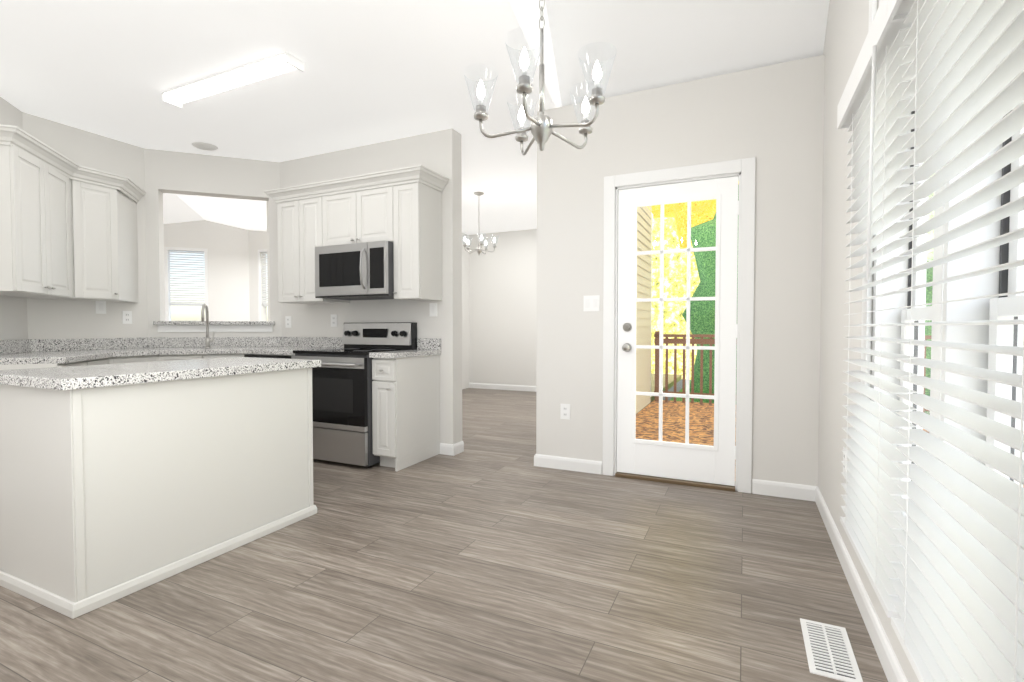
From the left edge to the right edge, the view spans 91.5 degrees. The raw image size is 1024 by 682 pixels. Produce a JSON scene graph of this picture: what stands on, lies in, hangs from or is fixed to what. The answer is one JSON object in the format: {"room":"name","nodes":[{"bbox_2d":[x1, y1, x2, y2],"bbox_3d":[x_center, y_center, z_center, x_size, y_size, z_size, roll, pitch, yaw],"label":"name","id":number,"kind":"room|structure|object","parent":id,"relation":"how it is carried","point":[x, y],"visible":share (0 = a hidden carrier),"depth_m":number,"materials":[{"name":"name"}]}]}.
{"room":"kitchen","nodes":[
{"label":"kitchen","id":0,"kind":"room"},
{"bbox_2d":[0,97,27,339],"bbox_3d":[-3.589,-0.374,3.211,0.150,2.720,1.301,-1,2,-20],"label":"wall","id":1,"kind":"structure","parent":0,"point":[13,319],"depth_m":3.67,"materials":[{"name":"white paint"}]},
{"bbox_2d":[22,112,147,338],"bbox_3d":[-3.628,-0.402,4.267,0.150,2.720,0.856,1,2,25],"label":"wall","id":2,"kind":"structure","parent":0,"point":[61,319],"depth_m":4.23,"materials":[{"name":"white paint"}]},
{"bbox_2d":[0,124,145,302],"bbox_3d":[-3.312,-0.831,3.722,0.867,1.007,1.405,1,2,25],"label":"upper cabinet","id":3,"kind":"object","parent":2,"relation":"attached to","point":[68,228],"depth_m":3.67,"materials":[{"name":"white paint"}]},
{"bbox_2d":[95,301,105,313],"bbox_3d":[-3.531,-0.292,4.289,0.007,0.115,0.075,1,2,25],"label":"light switch","id":4,"kind":"object","parent":2,"relation":"attached to","point":[100,307],"visible":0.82,"depth_m":4.29,"materials":[{"name":"white plastic"}]},
{"bbox_2d":[122,311,131,323],"bbox_3d":[-3.447,-0.212,4.472,0.007,0.115,0.075,1,2,25],"label":"outlet","id":5,"kind":"object","parent":2,"relation":"attached to","point":[126,317],"visible":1,"depth_m":4.47,"materials":[{"name":"white plastic"}]},
{"bbox_2d":[164,220,249,320],"bbox_3d":[-5.864,-0.913,6.986,3.422,3.600,5.042,1,2,25],"label":"wall","id":6,"kind":"structure","parent":0,"point":[226,246],"depth_m":8.98,"materials":[{"name":"white paint"}]},
{"bbox_2d":[164,247,207,320],"bbox_3d":[-5.750,-0.652,8.852,0.650,1.980,0.109,-1,2,-20],"label":"living room window","id":7,"kind":"structure","parent":6,"relation":"in","point":[204,277],"depth_m":8.81,"materials":[{"name":"white"}]},
{"bbox_2d":[144,148,281,336],"bbox_3d":[-2.873,-0.418,4.887,1.131,2.720,0.150,-1,2,-20],"label":"wall","id":8,"kind":"structure","parent":0,"point":[174,172],"depth_m":4.75,"materials":[{"name":"white paint"}]},
{"bbox_2d":[153,321,274,331],"bbox_3d":[-2.872,-0.141,4.889,1.010,0.105,0.260,-1,2,-20],"label":"sill","id":9,"kind":"structure","parent":8,"relation":"on","point":[216,326],"depth_m":4.79,"materials":[{"name":"stone"}]},
{"bbox_2d":[163,193,266,230],"bbox_3d":[-4.913,-1.812,6.418,5.409,0.713,5.112,1,2,25],"label":"ceiling","id":10,"kind":"structure","parent":0,"point":[239,213],"depth_m":7.80,"materials":[{"name":"white paint"}]},
{"bbox_2d":[249,230,266,320],"bbox_3d":[-3.598,-0.957,8.644,2.620,3.600,0.120,1,2,25],"label":"wall","id":11,"kind":"structure","parent":0,"point":[257,240],"depth_m":9.07,"materials":[{"name":"white paint"}]},
{"bbox_2d":[258,249,267,320],"bbox_3d":[-4.241,-0.654,8.930,0.720,1.980,0.109,1,2,25],"label":"window","id":12,"kind":"structure","parent":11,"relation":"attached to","point":[265,295],"depth_m":9.00,"materials":[{"name":"white"}]},
{"bbox_2d":[266,201,469,388],"bbox_3d":[-1.677,-0.476,7.100,0.150,2.720,4.030,1,2,25],"label":"wall","id":13,"kind":"structure","parent":0,"point":[465,330],"depth_m":8.74,"materials":[{"name":"white paint"}]},
{"bbox_2d":[0,0,829,234],"bbox_3d":[-0.912,-2.494,3.423,5.740,1.508,10.350,1,2,25],"label":"ceiling","id":14,"kind":"structure","parent":0,"point":[376,71],"depth_m":3.25,"materials":[{"name":"white paint"}]},
{"bbox_2d":[191,142,217,150],"bbox_3d":[-2.787,-1.763,4.532,0.210,0.012,0.210,1,2,25],"label":"ceiling vent","id":15,"kind":"object","parent":14,"relation":"in","point":[205,146],"visible":0.92,"depth_m":4.51,"materials":[{"name":"white"}]},
{"bbox_2d":[161,52,304,107],"bbox_3d":[-1.872,-1.707,3.301,1.220,0.060,0.140,1,2,25],"label":"led ceiling light","id":16,"kind":"object","parent":14,"relation":"attached to","point":[267,67],"visible":1,"depth_m":3.23,"materials":[{"name":"white plastic"}]},
{"bbox_2d":[462,192,498,254],"bbox_3d":[-0.400,-1.429,6.139,0.476,0.764,0.462,1,2,25],"label":"light","id":17,"kind":"object","parent":14,"relation":"hanging from","point":[478,249],"visible":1,"depth_m":6.11,"materials":[{"name":"silver metal"}]},
{"bbox_2d":[463,0,616,154],"bbox_3d":[0.112,-1.891,1.804,0.557,2.377,0.552,1,2,25],"label":"chandelier","id":18,"kind":"object","parent":14,"relation":"hanging from","point":[542,127],"visible":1,"depth_m":1.83,"materials":[{"name":"silver metal"}]},
{"bbox_2d":[0,373,887,681],"bbox_3d":[-3.172,0.944,6.747,12.570,0.100,14.500,1,2,25],"label":"floor","id":19,"kind":"structure","parent":0,"point":[490,553],"depth_m":2.02,"materials":[{"name":"brown wood"}]},
{"bbox_2d":[0,353,294,369],"bbox_3d":[-2.767,0.544,3.949,1.691,0.846,2.340,1,2,25],"label":"base cabinet","id":20,"kind":"object","parent":19,"relation":"on","point":[282,354],"depth_m":4.11,"materials":[{"name":"white paint"}]},
{"bbox_2d":[0,345,323,368],"bbox_3d":[-2.767,0.102,3.938,1.691,0.039,2.340,1,2,25],"label":"countertop","id":21,"kind":"structure","parent":20,"relation":"on","point":[50,357],"depth_m":4.03,"materials":[{"name":"grey stone"}]},
{"bbox_2d":[201,303,214,348],"bbox_3d":[-2.679,-0.129,4.374,0.162,0.396,0.175,1,2,25],"label":"faucet","id":22,"kind":"object","parent":21,"relation":"on","point":[207,337],"visible":1,"depth_m":4.43,"materials":[{"name":"silver metal"}]},
{"bbox_2d":[244,354,290,358],"bbox_3d":[-2.062,0.535,4.236,0.631,0.826,0.070,1,2,25],"label":"dishwasher","id":23,"kind":"object","parent":20,"relation":"in","point":[269,356],"depth_m":4.24,"materials":[{"name":"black metal"}]},
{"bbox_2d":[0,357,320,618],"bbox_3d":[-1.675,0.562,2.487,0.715,0.887,1.205,1,2,25],"label":"kitchen island","id":24,"kind":"object","parent":19,"relation":"on","point":[119,481],"visible":1,"depth_m":2.07,"materials":[{"name":"white paint"}]},
{"bbox_2d":[291,322,416,467],"bbox_3d":[-1.315,0.403,4.152,0.760,1.117,0.723,1,2,25],"label":"stove","id":25,"kind":"object","parent":19,"relation":"on","point":[342,380],"visible":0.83,"depth_m":3.86,"materials":[{"name":"grey metal"}]},
{"bbox_2d":[369,353,440,470],"bbox_3d":[-0.837,0.542,4.010,0.220,0.846,0.599,1,2,25],"label":"base cabinet","id":26,"kind":"object","parent":19,"relation":"on","point":[405,408],"depth_m":3.82,"materials":[{"name":"white paint"}]},
{"bbox_2d":[800,618,862,681],"bbox_3d":[1.055,1.023,1.662,0.140,0.007,0.315,1,2,25],"label":"floor vent","id":27,"kind":"object","parent":19,"relation":"in","point":[829,651],"visible":1,"depth_m":1.64,"materials":[{"name":"white metal"}]},
{"bbox_2d":[280,55,824,492],"bbox_3d":[-0.114,-0.397,4.066,4.790,2.720,0.150,1,2,25],"label":"wall","id":28,"kind":"structure","parent":0,"point":[770,118],"depth_m":3.52,"materials":[{"name":"white paint"}]},
{"bbox_2d":[285,316,290,327],"bbox_3d":[-2.227,-0.190,4.969,0.075,0.115,0.007,1,2,25],"label":"electrical outlet","id":29,"kind":"object","parent":28,"relation":"attached to","point":[287,321],"visible":1,"depth_m":4.97,"materials":[{"name":"white plastic"}]},
{"bbox_2d":[276,181,349,303],"bbox_3d":[-1.820,-0.853,4.583,0.550,1.007,0.329,1,2,25],"label":"upper cabinet","id":30,"kind":"object","parent":28,"relation":"attached to","point":[298,207],"depth_m":4.44,"materials":[{"name":"white paint"}]},
{"bbox_2d":[331,314,336,326],"bbox_3d":[-1.683,-0.194,4.716,0.075,0.115,0.007,1,2,25],"label":"electrical outlet","id":31,"kind":"object","parent":28,"relation":"attached to","point":[333,320],"visible":1,"depth_m":4.71,"materials":[{"name":"white plastic"}]},
{"bbox_2d":[320,169,391,245],"bbox_3d":[-1.226,-1.077,4.300,0.760,0.545,0.329,1,2,25],"label":"upper cabinet","id":32,"kind":"object","parent":28,"relation":"attached to","point":[352,209],"depth_m":4.14,"materials":[{"name":"white paint"}]},
{"bbox_2d":[315,240,393,299],"bbox_3d":[-1.257,-0.582,4.248,0.754,0.432,0.468,1,2,25],"label":"microwave","id":33,"kind":"object","parent":32,"relation":"attached to","point":[359,271],"visible":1,"depth_m":4.06,"materials":[{"name":"grey metal"}]},
{"bbox_2d":[392,165,443,300],"bbox_3d":[-0.769,-0.840,4.093,0.250,1.007,0.329,1,2,25],"label":"upper cabinet","id":34,"kind":"object","parent":28,"relation":"attached to","point":[400,209],"depth_m":3.96,"materials":[{"name":"white paint"}]},
{"bbox_2d":[430,303,436,315],"bbox_3d":[-0.668,-0.266,4.240,0.075,0.115,0.007,1,2,25],"label":"light switch","id":35,"kind":"object","parent":28,"relation":"attached to","point":[433,309],"visible":1,"depth_m":4.24,"materials":[{"name":"white plastic"}]},
{"bbox_2d":[440,441,463,455],"bbox_3d":[-0.515,0.912,4.279,0.139,0.092,0.165,1,2,25],"label":"baseboard","id":36,"kind":"structure","parent":28,"relation":"attached to","point":[452,449],"depth_m":4.21,"materials":[{"name":"white wood"}]},
{"bbox_2d":[560,404,569,419],"bbox_3d":[0.401,0.532,3.762,0.075,0.115,0.007,1,2,25],"label":"outlet","id":37,"kind":"object","parent":28,"relation":"attached to","point":[564,411],"visible":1,"depth_m":3.76,"materials":[{"name":"white plastic"}]},
{"bbox_2d":[534,454,601,474],"bbox_3d":[0.447,0.924,3.831,0.536,0.092,0.165,1,2,25],"label":"baseboard","id":38,"kind":"structure","parent":28,"relation":"attached to","point":[573,464],"depth_m":3.75,"materials":[{"name":"white wood"}]},
{"bbox_2d":[584,295,599,310],"bbox_3d":[0.582,-0.276,3.656,0.120,0.115,0.007,1,2,25],"label":"light switch","id":39,"kind":"object","parent":28,"relation":"attached to","point":[591,302],"visible":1,"depth_m":3.65,"materials":[{"name":"white plastic"}]},
{"bbox_2d":[614,172,740,491],"bbox_3d":[1.127,-0.061,3.459,0.832,2.081,0.213,1,2,25],"label":"entry door","id":40,"kind":"structure","parent":28,"relation":"in","point":[686,463],"depth_m":3.42,"materials":[{"name":"white wood"}]},
{"bbox_2d":[602,157,755,492],"bbox_3d":[1.106,-0.097,3.412,0.980,2.155,0.017,1,2,25],"label":"door frame","id":41,"kind":"structure","parent":28,"relation":"attached to","point":[745,167],"depth_m":3.25,"materials":[{"name":"white wood"}]},
{"bbox_2d":[469,219,651,396],"bbox_3d":[0.631,-0.508,8.329,3.294,2.720,0.150,1,2,25],"label":"wall","id":42,"kind":"structure","parent":0,"point":[503,308],"depth_m":8.60,"materials":[{"name":"white paint"}]},
{"bbox_2d":[469,383,535,391],"bbox_3d":[0.596,0.807,8.289,2.994,0.092,0.015,1,2,25],"label":"baseboard","id":43,"kind":"structure","parent":42,"relation":"attached to","point":[503,387],"depth_m":8.64,"materials":[{"name":"white wood"}]},
{"bbox_2d":[637,207,650,318],"bbox_3d":[1.172,-0.441,5.772,0.150,2.720,4.030,1,2,25],"label":"wall","id":44,"kind":"structure","parent":0,"point":[641,250],"depth_m":7.03,"materials":[{"name":"white paint"}]},
{"bbox_2d":[636,206,651,412],"bbox_3d":[1.255,-0.688,5.732,0.014,3.335,4.020,1,2,25],"label":"siding","id":45,"kind":"object","parent":44,"relation":"attached to","point":[642,337],"depth_m":7.01,"materials":[{"name":"beige"}]},
{"bbox_2d":[818,0,918,681],"bbox_3d":[0.770,-1.216,0.448,0.150,4.548,5.920,1,2,25],"label":"wall","id":46,"kind":"structure","parent":0,"point":[847,26],"depth_m":2.49,"materials":[{"name":"white paint"}]},
{"bbox_2d":[752,479,907,681],"bbox_3d":[0.505,1.010,0.547,0.365,0.092,5.770,1,2,25],"label":"baseboard","id":47,"kind":"structure","parent":46,"relation":"attached to","point":[890,664],"depth_m":2.07,"materials":[{"name":"white wood"}]},
{"bbox_2d":[843,447,847,471],"bbox_3d":[1.501,0.541,2.250,0.007,0.115,0.075,1,2,25],"label":"outlet","id":48,"kind":"object","parent":46,"relation":"attached to","point":[844,459],"visible":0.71,"depth_m":2.25,"materials":[{"name":"white plastic"}]},
{"bbox_2d":[860,0,1023,549],"bbox_3d":[0.970,-0.427,0.927,0.166,2.395,2.070,1,2,25],"label":"window","id":49,"kind":"structure","parent":46,"relation":"in","point":[1008,307],"depth_m":1.15,"materials":[{"name":"white"}]},
{"bbox_2d":[837,0,921,618],"bbox_3d":[1.117,-0.093,1.571,0.105,1.584,0.734,1,2,25],"label":"window blind","id":50,"kind":"object","parent":49,"relation":"attached to","point":[872,104],"visible":0.85,"depth_m":1.43,"materials":[{"name":"white plastic"}]},
{"bbox_2d":[887,0,1023,681],"bbox_3d":[0.699,-0.069,0.657,0.090,1.584,1.274,1,2,25],"label":"window blind","id":51,"kind":"object","parent":49,"relation":"attached to","point":[960,593],"visible":1,"depth_m":0.91,"materials":[{"name":"white plastic"}]},
{"label":"outside","id":52,"kind":"structure","parent":0,"visible":0},
{"bbox_2d":[651,217,699,379],"bbox_3d":[6.161,-3.827,3.648,14.000,10.400,18.000,1,2,25],"label":"trees","id":53,"kind":"object","parent":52,"point":[672,290],"depth_m":14.37,"materials":[{"name":"yellow plant"}]},
{"bbox_2d":[647,173,934,411],"bbox_3d":[5.152,-2.023,4.136,5.754,8.933,17.474,0,2,-3],"label":"trees","id":54,"kind":"object","parent":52,"point":[707,272],"depth_m":8.62,"materials":[{"name":"green plant"}]},
{"bbox_2d":[636,381,1023,487],"bbox_3d":[6.731,1.223,2.963,12.276,0.340,17.000,1,2,25],"label":"ground","id":55,"kind":"structure","parent":52,"point":[653,424],"depth_m":5.97,"materials":[{"name":"brown soil"}]},
{"bbox_2d":[654,331,930,411],"bbox_3d":[3.855,0.409,6.932,3.660,1.080,0.090,1,2,25],"label":"deck railing","id":56,"kind":"object","parent":55,"relation":"on","point":[667,341],"depth_m":7.50,"materials":[{"name":"brown wood"}]}
]}

